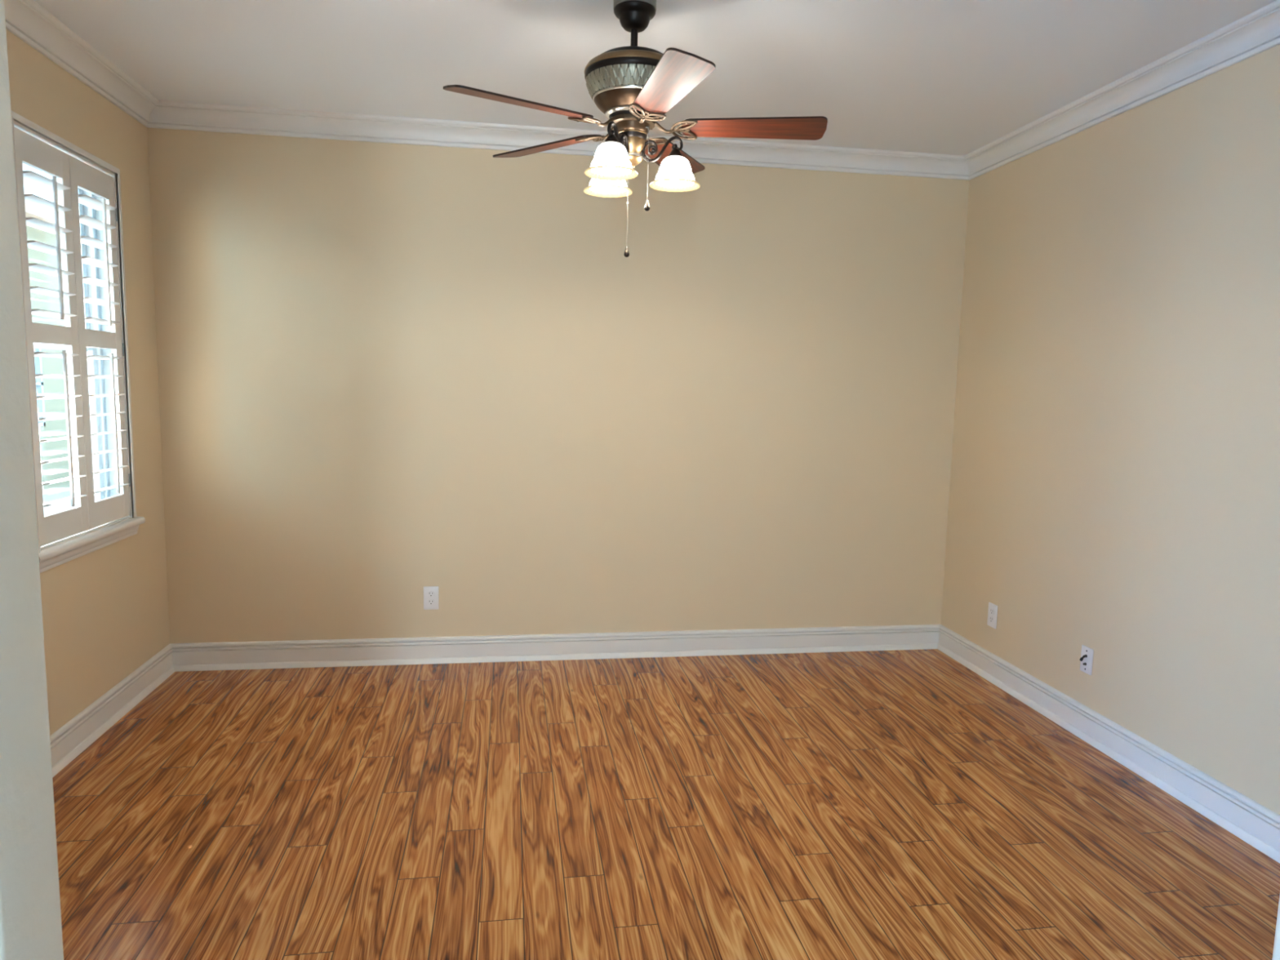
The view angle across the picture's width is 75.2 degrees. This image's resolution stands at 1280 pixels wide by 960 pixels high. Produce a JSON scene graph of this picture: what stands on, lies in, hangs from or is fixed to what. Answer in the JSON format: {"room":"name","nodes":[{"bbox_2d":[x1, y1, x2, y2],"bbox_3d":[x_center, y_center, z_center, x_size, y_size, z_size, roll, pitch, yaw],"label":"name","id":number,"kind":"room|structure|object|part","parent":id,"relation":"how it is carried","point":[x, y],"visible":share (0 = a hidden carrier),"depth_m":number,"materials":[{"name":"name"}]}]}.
{"room":"empty room","nodes":[
{"label":"empty room","id":0,"kind":"room"},
{"bbox_2d":[5,28,169,735],"bbox_3d":[-2.170,-0.206,2.432,0.150,2.740,3.295,0,7,-9],"label":"wall","id":1,"kind":"structure","parent":0,"point":[105,614],"depth_m":3.62,"materials":[{"name":"beige paint"}]},
{"bbox_2d":[10,110,145,573],"bbox_3d":[-2.281,-0.506,3.293,0.185,1.609,0.869,0,7,-9],"label":"window","id":2,"kind":"structure","parent":1,"relation":"in","point":[66,551],"depth_m":3.62,"materials":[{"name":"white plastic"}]},
{"bbox_2d":[14,127,88,546],"bbox_3d":[-2.209,-0.507,3.116,0.101,1.474,0.378,1,7,-4],"label":"shutter panel","id":3,"kind":"object","parent":2,"relation":"attached to","point":[31,151],"visible":0.88,"depth_m":3.12,"materials":[{"name":"white paint"}]},
{"bbox_3d":[-2.160,-0.858,3.083,0.017,0.519,0.013,0,7,-9],"label":"tilt rod","id":4,"kind":"part","parent":3,"relation":"part of","materials":[{"name":"white paint"}]},
{"bbox_3d":[-2.175,-0.194,3.160,0.017,0.596,0.013,0,7,-9],"label":"tilt rod","id":5,"kind":"part","parent":3,"relation":"part of","materials":[{"name":"white paint"}]},
{"bbox_3d":[-2.348,-0.884,3.242,0.020,0.733,0.722,0,7,-9],"label":"sash","id":6,"kind":"part","parent":2,"relation":"part of","materials":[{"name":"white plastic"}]},
{"bbox_3d":[-2.341,-0.187,3.326,0.020,0.750,0.722,0,7,-9],"label":"sash","id":7,"kind":"part","parent":2,"relation":"part of","materials":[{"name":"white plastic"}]},
{"bbox_3d":[-2.267,0.232,3.382,0.124,0.036,0.869,0,7,-9],"label":"sill","id":8,"kind":"part","parent":2,"relation":"part of","materials":[{"name":"white paint"}]},
{"bbox_3d":[-2.343,-0.531,3.285,0.060,1.507,0.788,0,7,-9],"label":"frame","id":9,"kind":"part","parent":2,"relation":"part of","materials":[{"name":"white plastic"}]},
{"bbox_2d":[68,155,130,529],"bbox_3d":[-2.267,-0.551,3.490,0.101,1.474,0.376,1,7,-4],"label":"shutter panel","id":10,"kind":"object","parent":2,"relation":"attached to","point":[83,176],"visible":0.94,"depth_m":3.47,"materials":[{"name":"white paint"}]},
{"bbox_3d":[-2.218,-0.902,3.454,0.017,0.519,0.013,0,7,-9],"label":"tilt rod","id":11,"kind":"part","parent":10,"relation":"part of","materials":[{"name":"white paint"}]},
{"bbox_3d":[-2.232,-0.238,3.530,0.017,0.596,0.013,0,7,-9],"label":"tilt rod","id":12,"kind":"part","parent":10,"relation":"part of","materials":[{"name":"white paint"}]},
{"bbox_2d":[4,0,159,127],"bbox_3d":[-2.034,-1.526,2.373,0.092,0.100,3.145,0,7,-9],"label":"trim","id":13,"kind":"structure","parent":1,"relation":"attached to","point":[27,20],"depth_m":3.19,"materials":[{"name":"white paint"}]},
{"bbox_2d":[49,643,174,777],"bbox_3d":[-2.121,1.077,2.668,0.029,0.138,3.145,0,7,-9],"label":"baseboard","id":14,"kind":"structure","parent":1,"relation":"attached to","point":[72,739],"depth_m":3.52,"materials":[{"name":"white paint"}]},
{"bbox_2d":[146,127,969,643],"bbox_3d":[-0.295,-0.399,4.457,4.479,2.740,0.150,0,7,-9],"label":"wall","id":15,"kind":"structure","parent":0,"point":[388,372],"depth_m":4.35,"materials":[{"name":"beige paint"}]},
{"bbox_2d":[423,586,439,609],"bbox_3d":[-1.098,0.621,4.371,0.078,0.124,0.009,0,7,-9],"label":"electrical outlet","id":16,"kind":"object","parent":15,"relation":"attached to","point":[431,598],"visible":1,"depth_m":4.37,"materials":[{"name":"white plastic"}]},
{"bbox_2d":[427,599,434,604],"bbox_3d":[-1.098,0.642,4.371,0.035,0.029,0.002,0,7,-9],"label":"receptacle","id":17,"kind":"object","parent":16,"relation":"attached to","point":[430,602],"depth_m":4.37,"materials":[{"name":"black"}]},
{"bbox_2d":[427,591,434,596],"bbox_3d":[-1.097,0.600,4.366,0.035,0.029,0.002,0,7,-9],"label":"receptacle","id":18,"kind":"object","parent":16,"relation":"attached to","point":[429,593],"depth_m":4.36,"materials":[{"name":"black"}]},
{"bbox_2d":[170,624,940,671],"bbox_3d":[-0.310,0.904,4.518,4.179,0.138,0.029,0,7,-9],"label":"baseboard","id":19,"kind":"structure","parent":15,"relation":"attached to","point":[263,655],"depth_m":4.48,"materials":[{"name":"white paint"}]},
{"bbox_2d":[147,100,968,180],"bbox_3d":[-0.249,-1.696,4.187,4.179,0.100,0.092,0,7,-9],"label":"trim","id":20,"kind":"structure","parent":15,"relation":"attached to","point":[175,115],"depth_m":4.12,"materials":[{"name":"white paint"}]},
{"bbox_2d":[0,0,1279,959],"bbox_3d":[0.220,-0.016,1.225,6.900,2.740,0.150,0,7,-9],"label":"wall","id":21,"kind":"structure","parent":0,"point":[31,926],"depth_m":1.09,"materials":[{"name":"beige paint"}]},
{"bbox_2d":[34,0,1276,155],"bbox_3d":[0.333,-1.414,0.537,6.900,0.200,7.800,0,7,-9],"label":"ceiling","id":22,"kind":"structure","parent":0,"point":[936,77],"depth_m":3.15,"materials":[{"name":"white paint"}]},
{"bbox_2d":[443,0,827,257],"bbox_3d":[-0.004,-1.157,2.692,1.209,0.818,1.190,0,7,-9],"label":"ceiling fan","id":23,"kind":"object","parent":22,"relation":"hanging from","point":[633,86],"visible":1,"depth_m":2.64,"materials":[{"name":"brown wood"}]},
{"bbox_3d":[-0.354,-1.136,2.506,0.470,0.007,0.136,-3,20,-33],"label":"blade","id":24,"kind":"part","parent":23,"relation":"part of","materials":[{"name":"brown wood"}]},
{"bbox_3d":[-0.330,-1.188,2.964,0.470,0.006,0.136,6,21,39],"label":"blade","id":25,"kind":"part","parent":23,"relation":"part of","materials":[{"name":"brown wood"}]},
{"bbox_3d":[-0.109,-1.042,2.852,0.131,0.080,0.131,-3,8,-34],"label":"lamp shade","id":26,"kind":"part","parent":23,"relation":"part of","materials":[{"name":"beige glass"}]},
{"bbox_3d":[-0.089,-1.014,2.604,0.131,0.080,0.131,4,7,25],"label":"lamp shade","id":27,"kind":"part","parent":23,"relation":"part of","materials":[{"name":"beige glass"}]},
{"bbox_2d":[604,133,619,142],"bbox_3d":[-0.088,-1.063,2.599,0.049,0.030,0.049,4,7,25],"label":"socket","id":28,"kind":"object","parent":23,"relation":"attached to","point":[611,138],"depth_m":2.58,"materials":[{"name":"brown metal"}]},
{"bbox_3d":[-0.023,-1.213,2.712,0.255,0.043,0.255,0,7,-9],"label":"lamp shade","id":29,"kind":"part","parent":23,"relation":"part of","materials":[{"name":"brown metal"}]},
{"bbox_3d":[-0.069,-1.079,2.638,0.014,0.088,0.137,4,7,25],"label":"light arm","id":30,"kind":"part","parent":23,"relation":"part of","materials":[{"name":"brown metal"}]},
{"bbox_3d":[-0.039,-0.973,2.785,0.006,0.373,0.014,-1,7,-18],"label":"pull chain","id":31,"kind":"part","parent":23,"relation":"part of","materials":[{"name":"grey metal"}]},
{"bbox_3d":[0.022,-1.028,2.699,0.017,0.234,0.006,6,8,34],"label":"pull chain","id":32,"kind":"part","parent":23,"relation":"part of","materials":[{"name":"grey metal"}]},
{"bbox_3d":[0.073,-1.087,2.735,0.137,0.088,0.014,1,7,-5],"label":"light arm","id":33,"kind":"part","parent":23,"relation":"part of","materials":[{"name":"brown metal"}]},
{"bbox_3d":[0.077,-1.108,2.342,0.136,0.006,0.470,12,3,-16],"label":"blade","id":34,"kind":"part","parent":23,"relation":"part of","materials":[{"name":"brown wood"}]},
{"bbox_3d":[0.116,-1.025,2.745,0.131,0.080,0.131,1,7,-5],"label":"lamp shade","id":35,"kind":"part","parent":23,"relation":"part of","materials":[{"name":"beige glass"}]},
{"bbox_3d":[0.116,-1.192,3.084,0.136,0.006,0.470,-10,2,22],"label":"blade","id":36,"kind":"part","parent":23,"relation":"part of","materials":[{"name":"brown wood"}]},
{"bbox_2d":[668,148,682,155],"bbox_3d":[0.117,-1.075,2.740,0.049,0.030,0.049,1,7,-5],"label":"socket","id":37,"kind":"object","parent":23,"relation":"attached to","point":[675,152],"depth_m":2.72,"materials":[{"name":"brown metal"}]},
{"bbox_3d":[0.368,-1.143,2.700,0.470,0.006,0.136,2,-6,3],"label":"blade","id":38,"kind":"part","parent":23,"relation":"part of","materials":[{"name":"brown wood"}]},
{"bbox_2d":[52,648,1279,959],"bbox_3d":[-0.058,1.213,3.006,6.653,0.120,3.445,0,7,-9],"label":"floor","id":39,"kind":"structure","parent":0,"point":[895,804],"depth_m":2.83,"materials":[{"name":"brown wood"}]},
{"bbox_2d":[941,44,1279,815],"bbox_3d":[2.107,-0.191,3.101,0.150,2.740,3.295,0,7,-9],"label":"wall","id":40,"kind":"structure","parent":0,"point":[1114,486],"depth_m":3.32,"materials":[{"name":"beige paint"}]},
{"bbox_2d":[986,602,997,629],"bbox_3d":[1.832,0.705,4.324,0.009,0.124,0.078,0,7,-9],"label":"electrical outlet","id":41,"kind":"object","parent":40,"relation":"attached to","point":[993,608],"visible":1,"depth_m":4.32,"materials":[{"name":"white plastic"}]},
{"bbox_2d":[989,616,993,622],"bbox_3d":[1.829,0.726,4.326,0.002,0.029,0.035,0,7,-9],"label":"receptacle","id":42,"kind":"object","parent":41,"relation":"attached to","point":[991,618],"depth_m":4.32,"materials":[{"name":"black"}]},
{"bbox_2d":[1079,644,1093,675],"bbox_3d":[1.931,0.783,3.616,0.032,0.116,0.072,0,7,-9],"label":"cable wall plate","id":43,"kind":"object","parent":40,"relation":"attached to","point":[1086,654],"visible":1,"depth_m":3.61,"materials":[{"name":"white plastic"}]},
{"bbox_2d":[937,624,1279,863],"bbox_3d":[1.979,1.092,3.310,0.029,0.138,3.145,0,7,-9],"label":"baseboard","id":44,"kind":"structure","parent":40,"relation":"attached to","point":[1257,825],"depth_m":3.33,"materials":[{"name":"white paint"}]},
{"bbox_2d":[964,0,1279,180],"bbox_3d":[2.004,-1.511,3.005,0.092,0.100,3.145,0,7,-9],"label":"trim","id":45,"kind":"structure","parent":40,"relation":"attached to","point":[1257,32],"depth_m":3.26,"materials":[{"name":"white paint"}]},
{"label":"outside","id":46,"kind":"structure","parent":0,"visible":0},
{"bbox_3d":[-10.375,0.456,9.531,13.840,0.150,31.000,0,7,-9],"label":"ground","id":47,"kind":"structure","parent":46,"visible":0},
{"bbox_2d":[25,203,70,496],"bbox_3d":[-9.140,-1.419,8.992,3.700,3.750,16.600,0,7,-9],"label":"house","id":48,"kind":"structure","parent":47,"relation":"on","point":[52,428],"depth_m":11.47,"materials":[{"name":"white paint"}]},
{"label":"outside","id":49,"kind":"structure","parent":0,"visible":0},
{"bbox_2d":[43,489,75,515],"bbox_3d":[-6.780,-0.254,15.715,3.950,0.020,15.800,0,7,-9],"label":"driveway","id":50,"kind":"structure","parent":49,"point":[56,496],"depth_m":10.74,"materials":[{"name":"white concrete"}]}
]}

